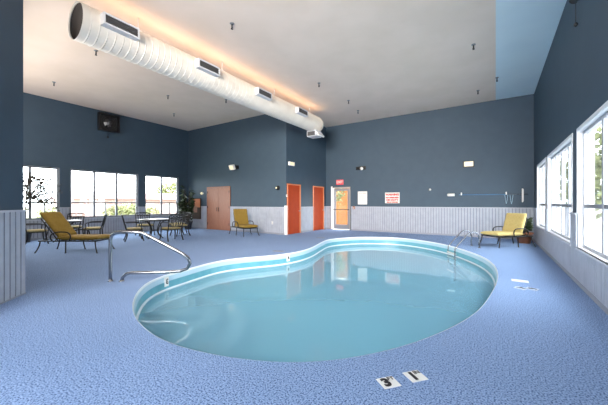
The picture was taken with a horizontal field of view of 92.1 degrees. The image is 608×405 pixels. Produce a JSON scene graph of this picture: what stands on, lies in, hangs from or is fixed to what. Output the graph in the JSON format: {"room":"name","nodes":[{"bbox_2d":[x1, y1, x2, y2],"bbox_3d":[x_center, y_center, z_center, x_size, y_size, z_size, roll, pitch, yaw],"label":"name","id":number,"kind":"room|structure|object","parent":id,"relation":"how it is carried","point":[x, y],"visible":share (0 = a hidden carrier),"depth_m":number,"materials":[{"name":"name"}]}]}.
{"room":"indoor swimming pool","nodes":[
{"label":"indoor swimming pool","id":0,"kind":"room"},
{"bbox_2d":[0,0,22,209],"bbox_3d":[-6.986,-1.350,5.165,4.172,5.400,10.723,0,0,-28],"label":"wall","id":1,"kind":"structure","parent":0,"point":[11,11],"depth_m":4.13,"materials":[{"name":"blue paint"}]},
{"bbox_2d":[0,210,25,304],"bbox_3d":[-4.003,0.725,3.701,0.040,1.250,1.358,0,0,-13],"label":"trim","id":2,"kind":"structure","parent":1,"relation":"attached to","point":[12,222],"depth_m":4.11,"materials":[{"name":"grey paint"}]},
{"bbox_2d":[24,208,51,217],"bbox_3d":[-50.734,1.650,45.150,105.650,0.200,140.000,0,0,33],"label":"ground","id":3,"kind":"structure","parent":0,"point":[34,211],"depth_m":53.44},
{"bbox_2d":[36,205,55,217],"bbox_3d":[-19.360,0.940,22.785,1.764,1.626,1.966,0,0,5],"label":"bush","id":4,"kind":"object","parent":3,"relation":"on","point":[41,210],"visible":0.1,"depth_m":22.40,"materials":[{"name":"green plant"}]},
{"bbox_2d":[48,191,175,215],"bbox_3d":[-20.062,0.100,41.395,9.000,2.900,23.000,0,0,33],"label":"brick house","id":5,"kind":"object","parent":3,"relation":"on","point":[76,196],"visible":0.28,"depth_m":32.91,"materials":[{"name":"red"}]},
{"bbox_2d":[102,204,134,215],"bbox_3d":[-14.244,0.897,22.828,2.274,1.735,2.384,0,0,33],"label":"bush","id":6,"kind":"object","parent":3,"relation":"on","point":[111,210],"visible":0.33,"depth_m":22.47,"materials":[{"name":"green plant"}]},
{"bbox_2d":[118,203,135,214],"bbox_3d":[-15.056,0.805,25.810,2.763,1.858,2.835,0,0,33],"label":"bush","id":7,"kind":"object","parent":3,"relation":"on","point":[132,206],"visible":0.16,"depth_m":25.40,"materials":[{"name":"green plant"}]},
{"bbox_2d":[146,205,159,213],"bbox_3d":[-12.007,0.878,23.087,1.572,1.576,1.555,0,0,33],"label":"bush","id":8,"kind":"object","parent":3,"relation":"on","point":[148,209],"visible":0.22,"depth_m":22.89,"materials":[{"name":"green plant"}]},
{"bbox_2d":[155,181,175,193],"bbox_3d":[-26.975,-1.517,62.435,7.859,6.134,7.272,0,0,33],"label":"tree","id":9,"kind":"object","parent":3,"relation":"on","point":[172,187],"visible":0.23,"depth_m":60.54,"materials":[{"name":"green plant"}]},
{"bbox_2d":[23,92,187,206],"bbox_3d":[-8.783,-1.350,12.511,0.200,5.400,9.000,0,0,33],"label":"wall","id":10,"kind":"structure","parent":0,"point":[65,136],"depth_m":12.28,"materials":[{"name":"blue paint"}]},
{"bbox_2d":[23,165,59,220],"bbox_3d":[-10.236,-0.357,10.259,0.235,2.005,2.700,0,0,33],"label":"window","id":11,"kind":"structure","parent":10,"relation":"in","point":[28,166],"depth_m":11.04,"materials":[{"name":"grey"}]},
{"bbox_2d":[26,219,56,239],"bbox_3d":[-10.150,0.980,10.203,0.040,0.740,2.640,0,0,33],"label":"trim","id":12,"kind":"structure","parent":10,"relation":"attached to","point":[35,236],"depth_m":10.77,"materials":[{"name":"grey paint"}]},
{"bbox_2d":[60,207,70,223],"bbox_3d":[-9.334,0.760,11.450,0.040,1.180,0.340,0,0,33],"label":"trim","id":13,"kind":"structure","parent":10,"relation":"attached to","point":[64,210],"depth_m":11.45,"materials":[{"name":"grey paint"}]},
{"bbox_2d":[69,169,137,218],"bbox_3d":[-8.604,-0.357,12.753,0.235,2.005,2.700,0,0,33],"label":"window","id":14,"kind":"structure","parent":10,"relation":"in","point":[116,202],"depth_m":12.91,"materials":[{"name":"grey"}]},
{"bbox_2d":[71,216,138,233],"bbox_3d":[-8.518,0.980,12.697,0.040,0.740,2.640,0,0,33],"label":"trim","id":15,"kind":"structure","parent":10,"relation":"attached to","point":[112,224],"depth_m":12.74,"materials":[{"name":"grey paint"}]},
{"bbox_2d":[97,112,119,137],"bbox_3d":[-8.448,-3.325,12.675,0.260,1.010,0.800,0,0,33],"label":"exhaust fan","id":16,"kind":"object","parent":10,"relation":"attached to","point":[106,122],"visible":1,"depth_m":12.67,"materials":[{"name":"black plastic"}]},
{"bbox_2d":[138,207,145,230],"bbox_3d":[-7.705,0.760,13.939,0.040,1.180,0.330,0,0,33],"label":"trim","id":17,"kind":"structure","parent":10,"relation":"attached to","point":[140,209],"depth_m":13.97,"materials":[{"name":"grey paint"}]},
{"bbox_2d":[145,175,177,215],"bbox_3d":[-7.219,-0.357,14.870,0.235,2.005,1.820,0,0,33],"label":"window","id":18,"kind":"structure","parent":10,"relation":"in","point":[161,177],"depth_m":14.84,"materials":[{"name":"grey"}]},
{"bbox_2d":[146,215,178,230],"bbox_3d":[-7.133,0.980,14.814,0.040,0.740,1.760,0,0,33],"label":"trim","id":19,"kind":"structure","parent":10,"relation":"attached to","point":[156,223],"depth_m":14.61,"materials":[{"name":"grey paint"}]},
{"bbox_2d":[188,114,288,234],"bbox_3d":[-3.579,-1.350,14.364,6.880,5.400,0.200,0,0,33],"label":"wall","id":20,"kind":"structure","parent":0,"point":[259,145],"depth_m":13.73,"materials":[{"name":"blue paint"}]},
{"bbox_2d":[192,198,200,218],"bbox_3d":[-5.722,0.300,15.582,0.720,1.100,0.050,0,0,33],"label":"framed picture","id":21,"kind":"object","parent":20,"relation":"attached to","point":[197,208],"visible":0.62,"depth_m":15.50,"materials":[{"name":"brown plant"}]},
{"bbox_2d":[189,206,206,228],"bbox_3d":[-5.686,0.760,15.600,1.600,1.180,0.040,0,0,33],"label":"trim","id":22,"kind":"structure","parent":20,"relation":"attached to","point":[201,223],"depth_m":15.35,"materials":[{"name":"grey paint"}]},
{"bbox_2d":[207,186,230,230],"bbox_3d":[-4.305,0.265,14.678,1.720,2.170,0.070,0,0,33],"label":"door","id":23,"kind":"structure","parent":20,"relation":"in","point":[218,198],"depth_m":14.65,"materials":[{"name":"brown wood"}]},
{"bbox_2d":[229,164,238,169],"bbox_3d":[-3.336,-1.680,13.877,0.320,0.256,0.350,0,0,33],"label":"light","id":24,"kind":"object","parent":20,"relation":"attached to","point":[231,167],"visible":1,"depth_m":13.78,"materials":[{"name":"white plastic"}]},
{"bbox_2d":[230,207,285,234],"bbox_3d":[-2.172,0.760,13.300,3.360,1.180,0.040,0,0,33],"label":"trim","id":25,"kind":"structure","parent":20,"relation":"attached to","point":[263,217],"depth_m":13.02,"materials":[{"name":"grey paint"}]},
{"bbox_2d":[284,206,286,234],"bbox_3d":[-0.766,0.730,12.413,0.105,1.240,0.085,0,0,33],"label":"trim","id":26,"kind":"structure","parent":20,"relation":"attached to","point":[285,209],"depth_m":12.37,"materials":[{"name":"white paint"}]},
{"bbox_2d":[23,0,495,130],"bbox_3d":[-3.208,-4.010,7.973,14.100,0.120,17.030,0,0,33],"label":"ceiling","id":27,"kind":"structure","parent":0,"point":[389,58],"depth_m":7.90,"materials":[{"name":"beige paint"}]},
{"bbox_2d":[68,1,324,138],"bbox_3d":[-1.720,-3.357,8.941,0.811,1.185,8.720,0,0,33],"label":"air duct","id":28,"kind":"object","parent":27,"relation":"hanging from","point":[103,31],"visible":1,"depth_m":6.67,"materials":[{"name":"white metal"}]},
{"bbox_2d":[100,11,139,40],"bbox_3d":[-3.533,-3.365,5.622,0.210,0.210,0.640,0,0,33],"label":"outlet","id":29,"kind":"object","parent":28,"relation":"attached to","point":[108,22],"depth_m":5.55,"materials":[{"name":"grey metal"}]},
{"bbox_2d":[195,58,219,76],"bbox_3d":[-2.422,-3.365,7.321,0.210,0.210,0.640,0,0,33],"label":"outlet","id":30,"kind":"object","parent":28,"relation":"attached to","point":[202,66],"depth_m":7.24,"materials":[{"name":"grey metal"}]},
{"bbox_2d":[254,87,271,100],"bbox_3d":[-1.272,-3.365,9.078,0.210,0.210,0.640,0,0,33],"label":"outlet","id":31,"kind":"object","parent":28,"relation":"attached to","point":[259,93],"depth_m":8.97,"materials":[{"name":"grey metal"}]},
{"bbox_2d":[295,107,307,116],"bbox_3d":[-0.105,-3.365,10.861,0.210,0.210,0.640,0,0,33],"label":"outlet","id":32,"kind":"object","parent":28,"relation":"attached to","point":[300,112],"depth_m":10.76,"materials":[{"name":"grey metal"}]},
{"bbox_2d":[307,131,314,135],"bbox_3d":[0.294,-2.880,12.137,0.360,0.170,0.006,0,0,33],"label":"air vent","id":33,"kind":"object","parent":28,"relation":"attached to","point":[309,133],"depth_m":12.14,"materials":[{"name":"grey metal"}]},
{"bbox_2d":[316,131,324,137],"bbox_3d":[0.657,-2.875,12.238,0.200,0.220,0.480,0,0,33],"label":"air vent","id":34,"kind":"object","parent":28,"relation":"attached to","point":[318,133],"depth_m":12.18,"materials":[{"name":"white metal"}]},
{"bbox_2d":[0,228,607,404],"bbox_3d":[-2.723,1.350,7.655,15.260,0.001,17.030,0,0,33],"label":"floor","id":35,"kind":"structure","parent":0,"point":[74,337],"depth_m":2.72,"materials":[{"name":"blue carpet"}]},
{"bbox_2d":[25,223,48,244],"bbox_3d":[-8.829,0.866,9.566,0.634,0.961,0.697,0,0,40],"label":"dining chair","id":36,"kind":"object","parent":35,"relation":"on","point":[41,230],"visible":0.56,"depth_m":9.53,"materials":[{"name":"brown metal"}]},
{"bbox_2d":[27,229,47,231],"bbox_3d":[-8.777,0.903,9.627,0.500,0.070,0.480,0,0,40],"label":"seat cushion","id":37,"kind":"object","parent":36,"relation":"on","point":[30,230],"depth_m":9.54,"materials":[{"name":"beige fabric"}]},
{"bbox_2d":[23,167,60,241],"bbox_3d":[-9.415,0.010,10.363,1.345,2.680,0.924,0,0,-42],"label":"potted tree","id":38,"kind":"object","parent":35,"relation":"on","point":[36,178],"visible":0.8,"depth_m":10.29,"materials":[{"name":"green plant"}]},
{"bbox_2d":[44,220,81,242],"bbox_3d":[-8.479,0.984,10.329,1.040,0.737,1.040,0,0,10],"label":"patio table","id":39,"kind":"object","parent":35,"relation":"on","point":[69,221],"visible":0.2,"depth_m":10.27,"materials":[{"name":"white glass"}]},
{"bbox_2d":[34,212,114,252],"bbox_3d":[-6.395,0.801,8.230,1.714,1.098,0.754,0,0,0],"label":"chaise lounge","id":40,"kind":"object","parent":35,"relation":"on","point":[56,221],"visible":0.98,"depth_m":8.00,"materials":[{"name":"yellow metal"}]},
{"bbox_2d":[40,212,76,236],"bbox_3d":[-6.880,0.593,8.232,0.551,0.681,0.640,0,0,0],"label":"cushion","id":41,"kind":"object","parent":40,"relation":"on","point":[56,221],"depth_m":8.11,"materials":[{"name":"yellow fabric"}]},
{"bbox_2d":[57,234,109,239],"bbox_3d":[-6.120,0.955,8.229,1.120,0.115,0.640,0,0,0],"label":"seat cushion","id":42,"kind":"object","parent":40,"relation":"on","point":[60,236],"depth_m":7.94,"materials":[{"name":"yellow fabric"}]},
{"bbox_2d":[67,213,84,233],"bbox_3d":[-8.840,0.866,11.221,0.634,0.961,0.697,0,0,-21],"label":"dining chair","id":43,"kind":"object","parent":35,"relation":"on","point":[77,226],"visible":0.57,"depth_m":11.43,"materials":[{"name":"brown metal"}]},
{"bbox_2d":[84,213,106,239],"bbox_3d":[-7.580,0.866,10.654,0.697,0.961,0.634,0,0,-28],"label":"dining chair","id":44,"kind":"object","parent":35,"relation":"on","point":[105,215],"visible":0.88,"depth_m":10.49,"materials":[{"name":"brown metal"}]},
{"bbox_2d":[84,227,100,228],"bbox_3d":[-7.651,0.903,10.616,0.480,0.070,0.500,0,0,-28],"label":"seat cushion","id":45,"kind":"object","parent":44,"relation":"on","point":[85,227],"depth_m":10.43,"materials":[{"name":"beige fabric"}]},
{"bbox_2d":[121,214,144,241],"bbox_3d":[-6.093,0.866,10.409,0.697,0.961,0.634,0,0,-35],"label":"dining chair","id":46,"kind":"object","parent":35,"relation":"on","point":[141,228],"visible":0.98,"depth_m":10.31,"materials":[{"name":"brown metal"}]},
{"bbox_2d":[127,227,143,229],"bbox_3d":[-6.028,0.903,10.455,0.480,0.070,0.500,0,0,-35],"label":"seat cushion","id":47,"kind":"object","parent":46,"relation":"on","point":[129,228],"depth_m":10.32,"materials":[{"name":"beige fabric"}]},
{"bbox_2d":[135,212,154,236],"bbox_3d":[-6.616,0.866,12.169,0.634,0.961,0.697,0,0,-45],"label":"dining chair","id":48,"kind":"object","parent":35,"relation":"on","point":[143,225],"visible":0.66,"depth_m":12.17,"materials":[{"name":"brown metal"}]},
{"bbox_2d":[107,230,191,281],"bbox_3d":[-2.668,0.915,5.072,1.430,0.885,0.090,0,0,-2],"label":"pool handrail","id":49,"kind":"object","parent":35,"relation":"on","point":[183,254],"visible":1,"depth_m":5.05,"materials":[{"name":"silver metal"}]},
{"bbox_2d":[139,218,168,238],"bbox_3d":[-5.755,0.984,11.295,1.080,0.737,1.080,0,0,10],"label":"patio table","id":50,"kind":"object","parent":35,"relation":"on","point":[149,219],"visible":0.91,"depth_m":11.13,"materials":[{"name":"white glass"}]},
{"bbox_2d":[159,214,183,241],"bbox_3d":[-4.737,0.866,10.530,0.697,0.961,0.634,0,0,37],"label":"dining chair","id":51,"kind":"object","parent":35,"relation":"on","point":[173,227],"visible":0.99,"depth_m":10.42,"materials":[{"name":"brown metal"}]},
{"bbox_2d":[162,227,180,229],"bbox_3d":[-4.802,0.903,10.578,0.480,0.070,0.500,0,0,37],"label":"seat cushion","id":52,"kind":"object","parent":51,"relation":"on","point":[163,228],"depth_m":10.44,"materials":[{"name":"beige fabric"}]},
{"bbox_2d":[168,211,186,233],"bbox_3d":[-5.582,0.866,12.969,0.634,0.961,0.697,0,0,8],"label":"dining chair","id":53,"kind":"object","parent":35,"relation":"on","point":[181,211],"visible":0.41,"depth_m":13.16,"materials":[{"name":"brown metal"}]},
{"bbox_2d":[170,212,191,236],"bbox_3d":[-5.060,0.866,12.071,0.634,0.961,0.697,0,0,42],"label":"dining chair","id":54,"kind":"object","parent":35,"relation":"on","point":[187,213],"visible":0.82,"depth_m":12.08,"materials":[{"name":"brown metal"}]},
{"bbox_2d":[177,185,195,228],"bbox_3d":[-6.055,0.218,15.156,0.993,2.264,1.072,0,0,-9],"label":"potted plant","id":55,"kind":"object","parent":35,"relation":"on","point":[183,202],"visible":0.67,"depth_m":15.01,"materials":[{"name":"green plant"}]},
{"bbox_2d":[229,209,259,236],"bbox_3d":[-2.559,0.803,12.438,0.754,1.095,1.414,0,0,-39],"label":"chaise lounge","id":56,"kind":"object","parent":35,"relation":"on","point":[241,221],"visible":1,"depth_m":12.48,"materials":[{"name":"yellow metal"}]},
{"bbox_2d":[233,209,248,224],"bbox_3d":[-2.711,0.603,12.627,0.640,0.696,0.267,0,0,-39],"label":"cushion","id":57,"kind":"object","parent":56,"relation":"on","point":[240,215],"depth_m":12.57,"materials":[{"name":"yellow fabric"}]},
{"bbox_2d":[235,224,257,227],"bbox_3d":[-2.412,0.955,12.255,0.640,0.115,0.900,0,0,-39],"label":"seat cushion","id":58,"kind":"object","parent":56,"relation":"on","point":[236,225],"depth_m":12.04,"materials":[{"name":"yellow fabric"}]},
{"bbox_2d":[132,237,497,361],"bbox_3d":[1.362,2.200,6.988,5.452,1.700,9.872,0,0,33],"label":"swimming pool","id":59,"kind":"object","parent":35,"relation":"in","point":[348,297],"visible":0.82,"depth_m":7.14,"materials":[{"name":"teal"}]},
{"bbox_2d":[447,230,480,280],"bbox_3d":[4.929,1.602,9.065,0.800,1.495,0.580,0,0,4],"label":"pool ladder","id":60,"kind":"object","parent":59,"relation":"attached to","point":[448,251],"visible":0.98,"depth_m":8.84,"materials":[{"name":"silver metal"}]},
{"bbox_2d":[376,376,400,388],"bbox_3d":[0.634,1.347,2.202,0.140,0.006,0.125,0,0,-17],"label":"depth marker","id":61,"kind":"object","parent":35,"relation":"on","point":[388,382],"visible":1,"depth_m":2.20,"materials":[{"name":"white tile"}]},
{"bbox_2d":[403,370,427,382],"bbox_3d":[0.866,1.347,2.282,0.140,0.006,0.130,0,0,-17],"label":"depth marker","id":62,"kind":"object","parent":35,"relation":"on","point":[414,376],"visible":1,"depth_m":2.27,"materials":[{"name":"white tile"}]},
{"bbox_2d":[478,213,535,247],"bbox_3d":[6.409,0.837,9.266,1.394,1.026,0.794,0,0,-12],"label":"chaise lounge","id":63,"kind":"object","parent":35,"relation":"on","point":[514,223],"visible":0.98,"depth_m":9.12,"materials":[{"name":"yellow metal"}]},
{"bbox_2d":[480,231,522,235],"bbox_3d":[6.208,0.955,9.222,0.940,0.115,0.680,0,0,-12],"label":"seat cushion","id":64,"kind":"object","parent":63,"relation":"on","point":[484,233],"depth_m":8.99,"materials":[{"name":"yellow fabric"}]},
{"bbox_2d":[502,213,526,233],"bbox_3d":[6.690,0.637,9.328,0.259,0.627,0.680,0,0,-12],"label":"cushion","id":65,"kind":"object","parent":63,"relation":"on","point":[512,221],"depth_m":9.24,"materials":[{"name":"yellow fabric"}]},
{"bbox_2d":[511,279,528,282],"bbox_3d":[3.739,1.348,5.071,0.240,0.004,0.170,0,0,33],"label":"depth marker","id":66,"kind":"object","parent":35,"relation":"on","point":[515,280],"depth_m":5.09,"materials":[{"name":"white tile"}]},
{"bbox_2d":[513,286,526,289],"bbox_3d":[3.430,1.347,4.643,0.150,0.006,0.160,0,0,-36],"label":"depth marker","id":67,"kind":"object","parent":35,"relation":"on","point":[516,287],"visible":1,"depth_m":4.64,"materials":[{"name":"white tile"}]},
{"bbox_2d":[516,217,533,243],"bbox_3d":[7.448,0.910,9.905,0.542,0.879,0.594,0,0,33],"label":"potted plant","id":68,"kind":"object","parent":35,"relation":"on","point":[526,240],"visible":0.53,"depth_m":9.74,"materials":[{"name":"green plant"}]},
{"bbox_2d":[525,287,539,290],"bbox_3d":[3.579,1.347,4.599,0.150,0.006,0.160,0,0,-36],"label":"depth marker","id":69,"kind":"object","parent":35,"relation":"on","point":[529,288],"visible":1,"depth_m":4.61,"materials":[{"name":"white tile"}]},
{"bbox_2d":[289,124,325,233],"bbox_3d":[0.221,-1.350,14.071,0.200,5.400,3.470,0,0,33],"label":"wall","id":70,"kind":"structure","parent":0,"point":[308,154],"depth_m":13.73,"materials":[{"name":"blue paint"}]},
{"bbox_2d":[287,183,300,234],"bbox_3d":[-0.407,0.260,12.839,0.099,2.180,1.020,0,0,33],"label":"door","id":71,"kind":"structure","parent":70,"relation":"in","point":[293,191],"depth_m":12.82,"materials":[{"name":"orange paint"}]},
{"bbox_2d":[301,207,312,232],"bbox_3d":[0.154,0.760,13.750,0.040,1.180,1.020,0,0,33],"label":"trim","id":72,"kind":"structure","parent":70,"relation":"attached to","point":[306,212],"depth_m":13.68,"materials":[{"name":"grey paint"}]},
{"bbox_2d":[313,186,323,230],"bbox_3d":[0.759,0.260,14.621,0.099,2.180,1.060,0,0,33],"label":"door","id":73,"kind":"structure","parent":70,"relation":"in","point":[318,193],"depth_m":14.62,"materials":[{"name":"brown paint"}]},
{"bbox_2d":[324,206,325,228],"bbox_3d":[1.099,0.760,15.194,0.040,1.180,0.230,0,0,33],"label":"trim","id":74,"kind":"structure","parent":70,"relation":"attached to","point":[324,206],"depth_m":15.15,"materials":[{"name":"grey paint"}]},
{"bbox_2d":[326,94,533,207],"bbox_3d":[4.790,-1.350,13.035,8.580,5.400,0.200,0,0,33],"label":"wall","id":75,"kind":"structure","parent":0,"point":[412,154],"depth_m":12.24,"materials":[{"name":"blue paint"}]},
{"bbox_2d":[326,206,330,228],"bbox_3d":[1.260,0.760,15.202,0.300,1.180,0.040,0,0,33],"label":"trim","id":76,"kind":"structure","parent":75,"relation":"attached to","point":[328,208],"depth_m":15.19,"materials":[{"name":"grey paint"}]},
{"bbox_2d":[336,180,342,184],"bbox_3d":[1.816,-1.050,14.829,0.380,0.240,0.055,0,0,33],"label":"exit sign","id":77,"kind":"object","parent":75,"relation":"attached to","point":[338,182],"visible":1,"depth_m":14.82,"materials":[{"name":"red plastic"}]},
{"bbox_2d":[331,186,350,229],"bbox_3d":[1.869,0.250,14.846,1.070,2.200,0.208,0,0,33],"label":"door","id":78,"kind":"structure","parent":75,"relation":"in","point":[334,225],"depth_m":14.93,"materials":[{"name":"white paint"}]},
{"bbox_2d":[356,166,365,169],"bbox_3d":[2.730,-1.671,14.144,0.480,0.198,0.200,0,0,33],"label":"emergency light","id":79,"kind":"object","parent":75,"relation":"attached to","point":[359,167],"visible":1,"depth_m":14.08,"materials":[{"name":"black plastic"}]},
{"bbox_2d":[358,191,366,203],"bbox_3d":[2.831,-0.245,14.188,0.470,0.630,0.017,0,0,33],"label":"notice board","id":80,"kind":"object","parent":75,"relation":"attached to","point":[362,195],"visible":1,"depth_m":14.18,"materials":[{"name":"white paper"}]},
{"bbox_2d":[385,192,399,202],"bbox_3d":[4.035,-0.235,13.399,0.660,0.490,0.018,0,0,33],"label":"warning sign","id":81,"kind":"object","parent":75,"relation":"attached to","point":[394,197],"visible":1,"depth_m":13.38,"materials":[{"name":"white plastic"}]},
{"bbox_2d":[351,206,532,238],"bbox_3d":[5.326,0.760,12.541,7.140,1.180,0.040,0,0,33],"label":"wainscoting","id":82,"kind":"structure","parent":75,"relation":"attached to","point":[447,221],"depth_m":12.45,"materials":[{"name":"grey paint"}]},
{"bbox_2d":[463,161,473,167],"bbox_3d":[6.557,-1.550,11.682,0.400,0.260,0.130,0,0,33],"label":"wall light","id":83,"kind":"object","parent":75,"relation":"attached to","point":[466,164],"visible":1,"depth_m":11.64,"materials":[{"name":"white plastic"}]},
{"bbox_2d":[459,188,527,203],"bbox_3d":[7.211,-0.248,11.266,2.230,0.564,0.110,0,0,33],"label":"pole","id":84,"kind":"object","parent":75,"relation":"attached to","point":[522,194],"visible":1,"depth_m":10.98,"materials":[{"name":"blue metal"}]},
{"bbox_2d":[534,0,607,212],"bbox_3d":[3.746,-1.350,3.423,0.200,5.400,17.430,0,0,33],"label":"wall","id":85,"kind":"structure","parent":0,"point":[572,85],"depth_m":5.43,"materials":[{"name":"blue paint"}]},
{"bbox_2d":[496,0,566,99],"bbox_3d":[3.177,-4.010,3.795,1.160,0.120,17.030,0,0,33],"label":"ceiling","id":86,"kind":"structure","parent":85,"relation":"attached to","point":[525,29],"depth_m":7.12,"materials":[{"name":"blue paint"}]},
{"bbox_2d":[533,208,536,242],"bbox_3d":[8.026,0.760,10.183,0.040,1.180,1.030,0,0,33],"label":"trim","id":87,"kind":"structure","parent":85,"relation":"attached to","point":[534,209],"depth_m":10.23,"materials":[{"name":"grey paint"}]},
{"bbox_2d":[536,226,544,251],"bbox_3d":[7.191,1.050,8.906,0.040,0.600,2.020,0,0,33],"label":"trim","id":88,"kind":"structure","parent":85,"relation":"attached to","point":[540,233],"depth_m":8.86,"materials":[{"name":"grey paint"}]},
{"bbox_2d":[537,157,545,228],"bbox_3d":[7.276,-0.237,8.850,0.235,2.045,2.120,0,0,33],"label":"window","id":89,"kind":"structure","parent":85,"relation":"in","point":[541,167],"depth_m":9.58,"materials":[{"name":"grey"}]},
{"bbox_2d":[544,209,547,252],"bbox_3d":[6.542,0.760,7.915,0.040,1.180,0.350,0,0,33],"label":"trim","id":90,"kind":"structure","parent":85,"relation":"attached to","point":[546,210],"depth_m":7.81,"materials":[{"name":"grey paint"}]},
{"bbox_2d":[546,231,569,276],"bbox_3d":[5.644,1.050,6.543,0.040,0.600,2.930,0,0,33],"label":"trim","id":91,"kind":"structure","parent":85,"relation":"attached to","point":[558,250],"depth_m":6.22,"materials":[{"name":"grey paint"}]},
{"bbox_2d":[547,133,572,245],"bbox_3d":[5.730,-0.237,6.487,0.235,2.045,3.030,0,0,33],"label":"window","id":92,"kind":"structure","parent":85,"relation":"in","point":[556,160],"depth_m":6.65,"materials":[{"name":"grey glass"}]},
{"bbox_2d":[569,212,577,281],"bbox_3d":[4.721,0.760,5.133,0.040,1.180,0.440,0,0,33],"label":"trim","id":93,"kind":"structure","parent":85,"relation":"attached to","point":[573,216],"depth_m":5.10,"materials":[{"name":"grey paint"}]},
{"bbox_2d":[569,0,577,26],"bbox_3d":[4.384,-3.292,4.726,0.160,0.645,0.650,0,0,33],"label":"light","id":94,"kind":"object","parent":85,"relation":"attached to","point":[570,1],"visible":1,"depth_m":4.92,"materials":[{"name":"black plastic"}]},
{"bbox_2d":[575,247,607,314],"bbox_3d":[4.023,1.050,4.066,0.040,0.600,2.110,0,0,33],"label":"trim","id":95,"kind":"structure","parent":85,"relation":"attached to","point":[591,273],"depth_m":4.07,"materials":[{"name":"grey paint"}]},
{"bbox_2d":[576,101,607,264],"bbox_3d":[4.109,-0.237,4.010,0.235,2.045,2.210,0,0,33],"label":"window","id":96,"kind":"structure","parent":85,"relation":"in","point":[585,133],"depth_m":4.83,"materials":[{"name":"grey glass"}]},
{"bbox_2d":[560,210,601,249],"bbox_3d":[39.536,1.650,-13.921,78.590,0.200,140.000,0,0,33],"label":"ground","id":97,"kind":"structure","parent":0,"point":[598,222],"depth_m":15.94,"materials":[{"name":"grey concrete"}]},
{"bbox_2d":[560,126,601,219],"bbox_3d":[16.917,-1.436,16.155,4.531,5.971,4.751,0,0,33],"label":"tree","id":98,"kind":"object","parent":97,"relation":"on","point":[598,165],"visible":0.27,"depth_m":15.94,"materials":[{"name":"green plant"}]},
{"bbox_2d":[560,152,601,210],"bbox_3d":[19.312,-1.159,20.659,4.155,5.419,4.173,0,0,-36],"label":"tree","id":99,"kind":"object","parent":97,"relation":"on","point":[596,209],"visible":0.02,"depth_m":20.51,"materials":[{"name":"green plant"}]},
{"label":"outside","id":100,"kind":"structure","parent":0,"visible":0},
{"bbox_3d":[14.758,1.650,34.369,15.760,0.200,46.320,0,0,33],"label":"ground","id":101,"kind":"structure","parent":100,"visible":0},
{"bbox_2d":[335,188,344,204],"bbox_3d":[1.953,-0.035,19.100,1.713,3.170,1.731,0,0,33],"label":"tree","id":102,"kind":"object","parent":101,"relation":"on","point":[338,194],"visible":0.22,"depth_m":18.77,"materials":[{"name":"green plant"}]},
{"bbox_2d":[336,188,347,224],"bbox_3d":[2.294,-0.200,20.399,6.600,3.500,0.330,0,0,33],"label":"wall","id":103,"kind":"structure","parent":101,"relation":"on","point":[341,215],"depth_m":20.03,"materials":[{"name":"orange paint"}]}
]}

